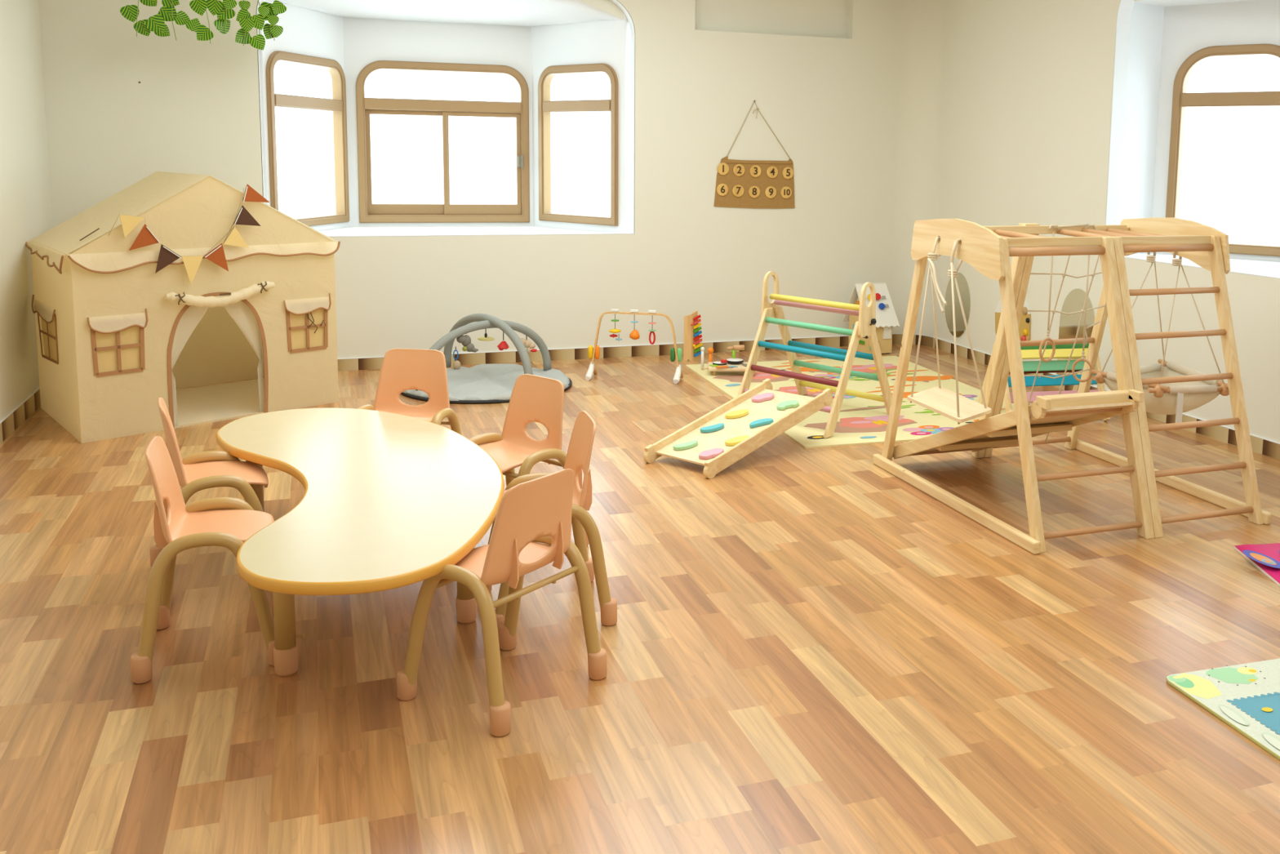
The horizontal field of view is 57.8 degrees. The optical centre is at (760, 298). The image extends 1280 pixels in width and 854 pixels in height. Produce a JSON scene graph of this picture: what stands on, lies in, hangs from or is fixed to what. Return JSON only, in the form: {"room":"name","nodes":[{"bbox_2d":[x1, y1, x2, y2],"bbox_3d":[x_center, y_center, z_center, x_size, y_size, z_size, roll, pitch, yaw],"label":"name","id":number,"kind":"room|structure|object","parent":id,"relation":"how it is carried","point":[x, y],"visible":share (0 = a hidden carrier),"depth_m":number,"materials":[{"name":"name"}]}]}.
{"room":"children's room","nodes":[
{"label":"children's room","id":0,"kind":"room"},
{"bbox_2d":[0,0,52,420],"bbox_3d":[-2.630,-0.354,2.471,0.100,3.000,9.950,-2,8,-21],"label":"wall","id":1,"kind":"structure","parent":0,"point":[25,209],"depth_m":6.30,"materials":[{"name":"beige paint"}]},
{"bbox_2d":[0,386,40,444],"bbox_3d":[-2.602,1.081,2.671,0.010,0.105,9.750,-2,8,-21],"label":"baseboard","id":2,"kind":"structure","parent":1,"relation":"attached to","point":[11,421],"depth_m":6.12,"materials":[{"name":"beige wood"}]},
{"bbox_2d":[257,0,348,230],"bbox_3d":[-3.175,-1.358,8.011,0.045,1.845,1.079,2,7,8],"label":"wall","id":3,"kind":"structure","parent":0,"point":[308,32],"depth_m":7.89,"materials":[{"name":"white paint"}]},
{"bbox_2d":[265,50,349,226],"bbox_3d":[-3.169,-1.097,8.042,0.083,1.180,1.019,2,7,8],"label":"window","id":4,"kind":"structure","parent":3,"relation":"in","point":[337,104],"depth_m":8.16,"materials":[{"name":"wood"},{"name":"glass"}]},
{"bbox_2d":[342,17,533,226],"bbox_3d":[-2.437,-1.442,8.778,1.373,1.845,0.045,-1,8,-19],"label":"wall","id":5,"kind":"structure","parent":0,"point":[366,41],"depth_m":8.68,"materials":[{"name":"white paint"}]},
{"bbox_2d":[355,60,529,222],"bbox_3d":[-2.412,-1.185,8.800,1.267,1.210,0.099,-1,8,-19],"label":"window","id":6,"kind":"structure","parent":5,"relation":"in","point":[369,212],"depth_m":8.79,"materials":[{"name":"wood"},{"name":"glass"}]},
{"bbox_2d":[272,0,628,26],"bbox_3d":[-2.251,-2.124,8.273,2.532,0.250,0.957,-2,8,-21],"label":"ceiling","id":7,"kind":"structure","parent":0,"point":[528,13],"depth_m":8.29,"materials":[{"name":"white paint"}]},
{"bbox_2d":[38,0,902,358],"bbox_3d":[-1.526,-1.044,8.117,6.055,3.000,0.110,-2,8,-21],"label":"wall","id":8,"kind":"structure","parent":0,"point":[832,104],"depth_m":8.37,"materials":[{"name":"beige paint"}]},
{"bbox_2d":[256,0,635,236],"bbox_3d":[-2.079,-1.279,7.887,2.477,1.689,0.100,-2,8,-21],"label":"trim","id":9,"kind":"structure","parent":8,"relation":"attached to","point":[620,5],"depth_m":8.26,"materials":[{"name":"white paint"}]},
{"bbox_2d":[317,226,634,236],"bbox_3d":[-2.261,-0.478,8.426,2.483,0.037,1.029,-2,8,-21],"label":"window sill","id":10,"kind":"structure","parent":8,"relation":"attached to","point":[357,230],"depth_m":8.43,"materials":[{"name":"white paint"}]},
{"bbox_2d":[337,335,848,371],"bbox_3d":[-1.653,0.411,8.217,5.805,0.085,0.010,-2,8,-21],"label":"baseboard","id":11,"kind":"structure","parent":8,"relation":"attached to","point":[566,353],"depth_m":8.37,"materials":[{"name":"beige wood"}]},
{"bbox_2d":[694,0,848,38],"bbox_3d":[0.081,-2.259,8.653,1.400,0.670,0.020,-2,8,-21],"label":"trim","id":12,"kind":"structure","parent":8,"relation":"attached to","point":[811,18],"depth_m":8.67,"materials":[{"name":"beige paint"}]},
{"bbox_2d":[531,13,629,232],"bbox_3d":[-1.367,-1.411,8.675,1.022,1.845,0.045,7,9,38],"label":"wall","id":13,"kind":"structure","parent":0,"point":[605,42],"depth_m":8.52,"materials":[{"name":"white paint"}]},
{"bbox_2d":[537,62,617,226],"bbox_3d":[-1.367,-1.161,8.689,0.862,1.185,0.083,7,9,38],"label":"window","id":14,"kind":"structure","parent":13,"relation":"in","point":[546,106],"depth_m":8.71,"materials":[{"name":"wood"},{"name":"glass"}]},
{"bbox_2d":[578,0,627,20],"bbox_3d":[-2.079,-2.111,7.830,2.530,0.330,0.012,-2,8,-21],"label":"wall","id":15,"kind":"structure","parent":0,"point":[607,6],"depth_m":8.21,"materials":[{"name":"beige paint"}]},
{"bbox_2d":[0,343,1279,853],"bbox_3d":[0.682,1.054,3.945,7.255,0.050,9.950,-2,8,-21],"label":"floor","id":16,"kind":"structure","parent":0,"point":[809,651],"depth_m":3.36,"materials":[{"name":"brown wood"}]},
{"bbox_2d":[25,171,340,443],"bbox_3d":[-3.274,-0.030,6.562,1.091,1.358,1.557,7,9,41],"label":"tent","id":17,"kind":"object","parent":16,"relation":"on","point":[117,335],"visible":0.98,"depth_m":6.20,"materials":[{"name":"beige fabric"}]},
{"bbox_2d":[108,183,269,284],"bbox_3d":[-2.986,-0.336,6.065,0.039,0.530,0.820,7,9,41],"label":"bunting","id":18,"kind":"object","parent":17,"relation":"hanging from","point":[146,237],"visible":1,"depth_m":6.07,"materials":[{"name":"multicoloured fabric"}]},
{"bbox_2d":[171,305,208,426],"bbox_3d":[-3.054,0.362,6.191,0.016,0.680,0.240,7,9,41],"label":"door curtain","id":19,"kind":"object","parent":17,"relation":"hanging from","point":[184,318],"depth_m":6.14,"materials":[{"name":"beige fabric"}]},
{"bbox_2d":[223,300,263,412],"bbox_3d":[-2.877,0.339,6.393,0.016,0.680,0.220,7,9,41],"label":"door curtain","id":20,"kind":"object","parent":17,"relation":"hanging from","point":[248,315],"depth_m":6.41,"materials":[{"name":"beige fabric"}]},
{"bbox_2d":[130,435,275,684],"bbox_3d":[-1.637,0.733,3.440,0.405,0.635,0.439,-2,8,-20],"label":"chair","id":21,"kind":"object","parent":16,"relation":"on","point":[228,522],"visible":0.82,"depth_m":3.34,"materials":[{"name":"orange plastic"}]},
{"bbox_2d":[149,397,268,602],"bbox_3d":[-1.897,0.660,3.994,0.405,0.635,0.439,-3,8,-29],"label":"chair","id":22,"kind":"object","parent":16,"relation":"on","point":[198,471],"visible":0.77,"depth_m":3.96,"materials":[{"name":"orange plastic"}]},
{"bbox_2d":[215,408,504,676],"bbox_3d":[-1.341,0.786,3.917,0.866,0.420,2.123,-3,8,-27],"label":"table","id":23,"kind":"object","parent":16,"relation":"on","point":[389,500],"visible":0.95,"depth_m":3.54,"materials":[{"name":"laminate"}]},
{"bbox_2d":[357,348,461,434],"bbox_3d":[-1.518,0.554,4.885,0.439,0.635,0.405,2,7,7],"label":"chair","id":24,"kind":"object","parent":16,"relation":"on","point":[402,370],"visible":0.59,"depth_m":4.99,"materials":[{"name":"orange plastic"}]},
{"bbox_2d":[400,313,572,404],"bbox_3d":[-1.744,0.335,7.313,1.084,0.455,1.102,-2,8,-21],"label":"grey play gym","id":25,"kind":"object","parent":16,"relation":"on","point":[481,384],"visible":0.76,"depth_m":7.25,"materials":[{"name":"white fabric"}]},
{"bbox_2d":[453,346,461,369],"bbox_3d":[-2.046,0.439,7.712,0.076,0.230,0.052,-2,8,-21],"label":"toy","id":26,"kind":"object","parent":25,"relation":"hanging from","point":[456,364],"visible":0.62,"depth_m":7.71,"materials":[{"name":"black paint"}]},
{"bbox_2d":[456,333,478,352],"bbox_3d":[-1.832,0.275,7.189,0.133,0.127,0.066,-2,8,-21],"label":"plush toy","id":27,"kind":"object","parent":25,"relation":"hanging from","point":[465,340],"visible":1,"depth_m":7.17,"materials":[{"name":"grey fabric"}]},
{"bbox_2d":[477,328,494,341],"bbox_3d":[-1.758,0.222,7.367,0.108,0.093,0.110,-2,8,-21],"label":"toy","id":28,"kind":"object","parent":25,"relation":"hanging from","point":[486,338],"visible":0.96,"depth_m":7.35,"materials":[{"name":"yellow paint"}]},
{"bbox_2d":[497,331,509,350],"bbox_3d":[-1.613,0.264,7.218,0.076,0.123,0.072,-2,8,-21],"label":"plush toy","id":29,"kind":"object","parent":25,"relation":"hanging from","point":[502,345],"visible":1,"depth_m":7.20,"materials":[{"name":"red fabric"}]},
{"bbox_2d":[520,335,537,352],"bbox_3d":[-1.526,0.295,7.536,0.122,0.125,0.058,-3,8,-30],"label":"plush toy","id":30,"kind":"object","parent":25,"relation":"hanging from","point":[528,344],"visible":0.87,"depth_m":7.53,"materials":[{"name":"beige fabric"}]},
{"bbox_2d":[396,468,606,737],"bbox_3d":[-0.715,0.779,3.197,0.405,0.635,0.439,5,8,32],"label":"chair","id":31,"kind":"object","parent":16,"relation":"on","point":[531,513],"visible":0.94,"depth_m":3.10,"materials":[{"name":"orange plastic"}]},
{"bbox_2d":[469,373,588,546],"bbox_3d":[-0.939,0.631,4.349,0.439,0.635,0.405,7,9,38],"label":"chair","id":32,"kind":"object","parent":16,"relation":"on","point":[534,398],"visible":0.66,"depth_m":4.41,"materials":[{"name":"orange plastic"}]},
{"bbox_2d":[486,410,617,635],"bbox_3d":[-0.709,0.708,3.768,0.405,0.635,0.439,-2,8,-19],"label":"chair","id":33,"kind":"object","parent":16,"relation":"on","point":[578,457],"visible":0.49,"depth_m":3.71,"materials":[{"name":"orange plastic"}]},
{"bbox_2d":[585,308,683,383],"bbox_3d":[-0.835,0.310,7.611,0.635,0.463,0.203,2,7,5],"label":"baby gym","id":34,"kind":"object","parent":16,"relation":"on","point":[593,353],"visible":1,"depth_m":7.61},
{"bbox_2d":[608,313,622,340],"bbox_3d":[-0.962,0.193,7.642,0.082,0.182,0.076,-2,8,-21],"label":"toy","id":35,"kind":"object","parent":34,"relation":"hanging from","point":[613,331],"visible":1,"depth_m":7.63,"materials":[{"name":"multicoloured paint"}]},
{"bbox_2d":[629,314,639,339],"bbox_3d":[-0.833,0.190,7.630,0.069,0.169,0.068,-2,8,-21],"label":"toy","id":36,"kind":"object","parent":34,"relation":"hanging from","point":[634,335],"visible":1,"depth_m":7.61,"materials":[{"name":"orange paint"}]},
{"bbox_2d":[648,322,656,344],"bbox_3d":[-0.716,0.208,7.620,0.052,0.198,0.052,-2,8,-21],"label":"toy","id":37,"kind":"object","parent":34,"relation":"hanging from","point":[651,331],"visible":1,"depth_m":7.62,"materials":[{"name":"paint"}]},
{"bbox_2d":[683,311,702,360],"bbox_3d":[-0.480,0.273,8.342,0.149,0.365,0.065,-2,8,-21],"label":"tower","id":38,"kind":"object","parent":16,"relation":"on","point":[691,350],"visible":0.98,"depth_m":8.34,"materials":[{"name":"brown wood"}]},
{"bbox_2d":[643,378,832,479],"bbox_3d":[-0.095,0.636,5.791,0.420,0.297,0.961,7,9,41],"label":"ramp","id":39,"kind":"object","parent":16,"relation":"on","point":[715,441],"visible":1,"depth_m":5.74,"materials":[{"name":"brown wood"}]},
{"bbox_2d":[684,355,1014,448],"bbox_3d":[0.624,0.601,7.298,1.729,0.011,2.455,-2,8,-21],"label":"play mat","id":40,"kind":"object","parent":16,"relation":"on","point":[860,420],"visible":0.5,"depth_m":7.02,"materials":[{"name":"fabric"}]},
{"bbox_2d":[700,346,704,369],"bbox_3d":[-0.400,0.415,7.965,0.030,0.160,0.030,-2,8,-21],"label":"shaker","id":41,"kind":"object","parent":40,"relation":"on","point":[702,348],"visible":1,"depth_m":7.96,"materials":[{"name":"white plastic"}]},
{"bbox_2d":[707,346,713,361],"bbox_3d":[-0.344,0.418,7.944,0.044,0.162,0.044,-2,8,-21],"label":"mallet","id":42,"kind":"object","parent":40,"relation":"on","point":[710,350],"visible":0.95,"depth_m":7.93,"materials":[{"name":"orange paint"}]},
{"bbox_2d":[701,358,755,376],"bbox_3d":[-0.216,0.470,7.830,0.374,0.090,0.229,1,7,-3],"label":"table","id":43,"kind":"object","parent":40,"relation":"on","point":[732,364],"visible":0.8,"depth_m":7.78,"materials":[{"name":"brown wood"}]},
{"bbox_2d":[720,359,727,363],"bbox_3d":[-0.246,0.427,7.810,0.042,0.026,0.022,2,7,8],"label":"block","id":44,"kind":"object","parent":43,"relation":"on","point":[725,360],"visible":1,"depth_m":7.80,"materials":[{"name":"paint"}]},
{"bbox_2d":[707,361,755,371],"bbox_3d":[-0.197,0.466,7.845,0.320,0.032,0.200,1,7,-3],"label":"tray","id":45,"kind":"object","parent":43,"relation":"on","point":[712,366],"depth_m":7.75,"materials":[{"name":"brown wood"}]},
{"bbox_2d":[727,344,744,358],"bbox_3d":[-0.172,0.408,8.005,0.121,0.172,0.038,0,7,-5],"label":"hammer","id":46,"kind":"object","parent":40,"relation":"on","point":[741,347],"visible":0.79,"depth_m":7.99,"materials":[{"name":"paint"}]},
{"bbox_2d":[737,271,892,438],"bbox_3d":[0.321,0.273,6.610,0.845,0.801,0.786,8,10,43],"label":"triangle","id":47,"kind":"object","parent":40,"relation":"on","point":[771,313],"visible":0.93,"depth_m":6.58,"materials":[{"name":"brown wood"}]},
{"bbox_2d":[842,282,899,353],"bbox_3d":[0.852,0.147,8.845,0.317,0.535,0.353,-2,8,-21],"label":"house","id":48,"kind":"object","parent":16,"relation":"on","point":[886,316],"visible":0.55,"depth_m":8.77,"materials":[{"name":"paint"}]},
{"bbox_2d":[977,342,1110,421],"bbox_3d":[1.662,0.467,6.740,0.622,0.449,0.462,-1,7,-13],"label":"arch","id":49,"kind":"object","parent":16,"relation":"on","point":[1062,351],"visible":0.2,"depth_m":6.68,"materials":[{"name":"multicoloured wood"}]},
{"bbox_2d":[872,217,1271,554],"bbox_3d":[1.354,0.262,5.151,1.174,1.242,1.370,-2,8,-21],"label":"jungle gym","id":50,"kind":"object","parent":16,"relation":"on","point":[988,250],"visible":1,"depth_m":4.85,"materials":[{"name":"brown wood"}]},
{"bbox_2d":[906,235,991,424],"bbox_3d":[0.823,0.106,4.934,0.268,0.743,0.625,-2,8,-21],"label":"swing","id":51,"kind":"object","parent":50,"relation":"hanging from","point":[939,399],"visible":0.98,"depth_m":4.89,"materials":[{"name":"brown wood"}]},
{"bbox_2d":[1090,251,1229,422],"bbox_3d":[1.881,0.121,5.370,0.602,0.845,0.632,-2,8,-21],"label":"swing","id":52,"kind":"object","parent":50,"relation":"hanging from","point":[1177,398],"visible":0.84,"depth_m":5.23,"materials":[{"name":"beige wood"}]},
{"bbox_2d":[1166,658,1279,759],"bbox_3d":[1.923,1.164,2.972,1.202,0.015,1.210,-1,8,-18],"label":"play mat","id":53,"kind":"object","parent":16,"relation":"on","point":[1246,697],"visible":1,"depth_m":3.24,"materials":[{"name":"fabric"}]},
{"bbox_2d":[1233,542,1279,586],"bbox_3d":[2.243,1.000,4.221,0.888,0.038,0.762,0,7,-7],"label":"play mat","id":54,"kind":"object","parent":16,"relation":"on","point":[1265,557],"visible":1,"depth_m":4.32,"materials":[{"name":"fabric"}]},
{"bbox_2d":[892,0,946,337],"bbox_3d":[1.254,-1.114,9.045,0.354,3.000,0.073,4,8,24],"label":"wall","id":55,"kind":"structure","parent":0,"point":[922,28],"depth_m":9.05,"materials":[{"name":"beige paint"}]},
{"bbox_2d":[892,333,933,347],"bbox_3d":[1.226,0.333,9.219,0.341,0.085,0.072,4,8,24],"label":"baseboard","id":56,"kind":"structure","parent":55,"relation":"attached to","point":[926,340],"depth_m":9.24,"materials":[{"name":"beige wood"}]},
{"bbox_2d":[933,0,1279,442],"bbox_3d":[3.107,-0.535,4.680,0.090,3.000,9.750,-2,8,-21],"label":"wall","id":57,"kind":"structure","parent":0,"point":[1028,84],"depth_m":7.57,"materials":[{"name":"beige paint"}]},
{"bbox_2d":[944,272,970,337],"bbox_3d":[1.501,0.049,8.764,0.006,0.499,0.369,-2,8,-21],"label":"wall mirror","id":58,"kind":"object","parent":57,"relation":"attached to","point":[963,286],"visible":0.83,"depth_m":8.74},
{"bbox_2d":[995,299,1031,341],"bbox_3d":[1.750,0.110,8.056,0.053,0.433,0.435,-2,8,-21],"label":"panel","id":59,"kind":"object","parent":57,"relation":"attached to","point":[1024,328],"visible":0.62,"depth_m":7.92,"materials":[{"name":"beige paint"}]},
{"bbox_2d":[1056,288,1095,374],"bbox_3d":[2.034,0.230,7.395,0.006,0.590,0.380,-2,8,-21],"label":"wall mirror","id":60,"kind":"object","parent":57,"relation":"attached to","point":[1074,301],"visible":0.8,"depth_m":7.41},
{"bbox_2d":[933,337,1279,459],"bbox_3d":[3.081,0.927,4.727,0.010,0.085,9.500,-2,8,-21],"label":"baseboard","id":61,"kind":"structure","parent":57,"relation":"attached to","point":[1271,448],"depth_m":6.42,"materials":[{"name":"beige wood"}]},
{"bbox_2d":[1105,0,1279,278],"bbox_3d":[2.682,-0.938,5.762,0.100,1.679,2.751,-2,8,-21],"label":"trim","id":62,"kind":"structure","parent":57,"relation":"attached to","point":[1122,41],"depth_m":7.02,"materials":[{"name":"white paint"}]},
{"bbox_2d":[1124,252,1279,279],"bbox_3d":[3.033,-0.097,6.010,0.879,0.037,2.897,-2,8,-21],"label":"trim","id":63,"kind":"structure","parent":57,"relation":"attached to","point":[1269,267],"depth_m":6.65,"materials":[{"name":"white paint"}]},
{"bbox_2d":[1119,3,1164,253],"bbox_3d":[2.338,-1.161,7.157,0.345,1.840,0.045,-3,8,-31],"label":"wall","id":64,"kind":"structure","parent":0,"point":[1146,28],"depth_m":7.15,"materials":[{"name":"white paint"}]},
{"bbox_2d":[1133,0,1256,6],"bbox_3d":[3.152,-1.741,5.862,0.905,0.200,3.100,-2,8,-21],"label":"ceiling","id":65,"kind":"structure","parent":0,"point":[1156,2],"depth_m":6.94,"materials":[{"name":"white paint"}]},
{"bbox_2d":[1151,0,1279,261],"bbox_3d":[2.876,-1.127,6.957,0.930,1.840,0.045,7,9,38],"label":"wall","id":66,"kind":"structure","parent":0,"point":[1188,29],"depth_m":7.04,"materials":[{"name":"white paint"}]},
{"bbox_2d":[1165,43,1279,257],"bbox_3d":[2.870,-0.897,6.973,0.758,1.250,0.083,7,9,38],"label":"window","id":67,"kind":"structure","parent":66,"relation":"in","point":[1181,100],"depth_m":7.01,"materials":[{"name":"wood"},{"name":"glass"}]},
{"bbox_3d":[0.266,-1.958,3.386,6.255,0.050,9.950,-2,8,-21],"label":"ceiling","id":68,"kind":"structure","parent":0,"visible":0},
{"bbox_2d":[120,0,164,36],"bbox_3d":[-3.602,-1.967,6.679,0.234,0.880,0.038,-1,7,-15],"label":"strand","id":69,"kind":"object","parent":68,"relation":"hanging from","point":[156,23],"visible":1,"depth_m":6.72,"materials":[{"name":"green plant"}]},
{"bbox_2d":[154,0,190,39],"bbox_3d":[-3.461,-1.967,6.742,0.200,0.891,0.023,-1,7,-15],"label":"strand","id":70,"kind":"object","parent":68,"relation":"hanging from","point":[167,11],"visible":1,"depth_m":6.78,"materials":[{"name":"green plant"}]},
{"bbox_2d":[186,0,213,43],"bbox_3d":[-3.320,-1.965,6.783,0.150,0.900,0.037,-2,8,-21],"label":"strand","id":71,"kind":"object","parent":68,"relation":"hanging from","point":[199,6],"visible":1,"depth_m":6.82,"materials":[{"name":"green plant"}]},
{"bbox_2d":[206,0,236,34],"bbox_3d":[-3.210,-2.000,6.836,0.169,0.841,0.060,-2,8,-21],"label":"strand","id":72,"kind":"object","parent":68,"relation":"hanging from","point":[224,10],"visible":1,"depth_m":6.87,"materials":[{"name":"green plant"}]},
{"bbox_2d":[235,0,254,45],"bbox_3d":[-3.097,-1.971,6.880,0.111,0.906,0.048,-2,8,-21],"label":"strand","id":73,"kind":"object","parent":68,"relation":"hanging from","point":[242,36],"visible":1,"depth_m":6.91,"materials":[{"name":"green plant"}]},
{"bbox_2d":[248,0,269,51],"bbox_3d":[-3.017,-1.957,6.901,0.122,0.935,0.039,-2,8,-21],"label":"strand","id":74,"kind":"object","parent":68,"relation":"hanging from","point":[258,42],"visible":1,"depth_m":6.94,"materials":[{"name":"green plant"}]},
{"bbox_2d":[260,0,286,40],"bbox_3d":[-2.946,-1.996,6.941,0.150,0.865,0.070,-2,8,-21],"label":"strand","id":75,"kind":"object","parent":68,"relation":"hanging from","point":[270,31],"visible":1,"depth_m":6.98,"materials":[{"name":"green plant"}]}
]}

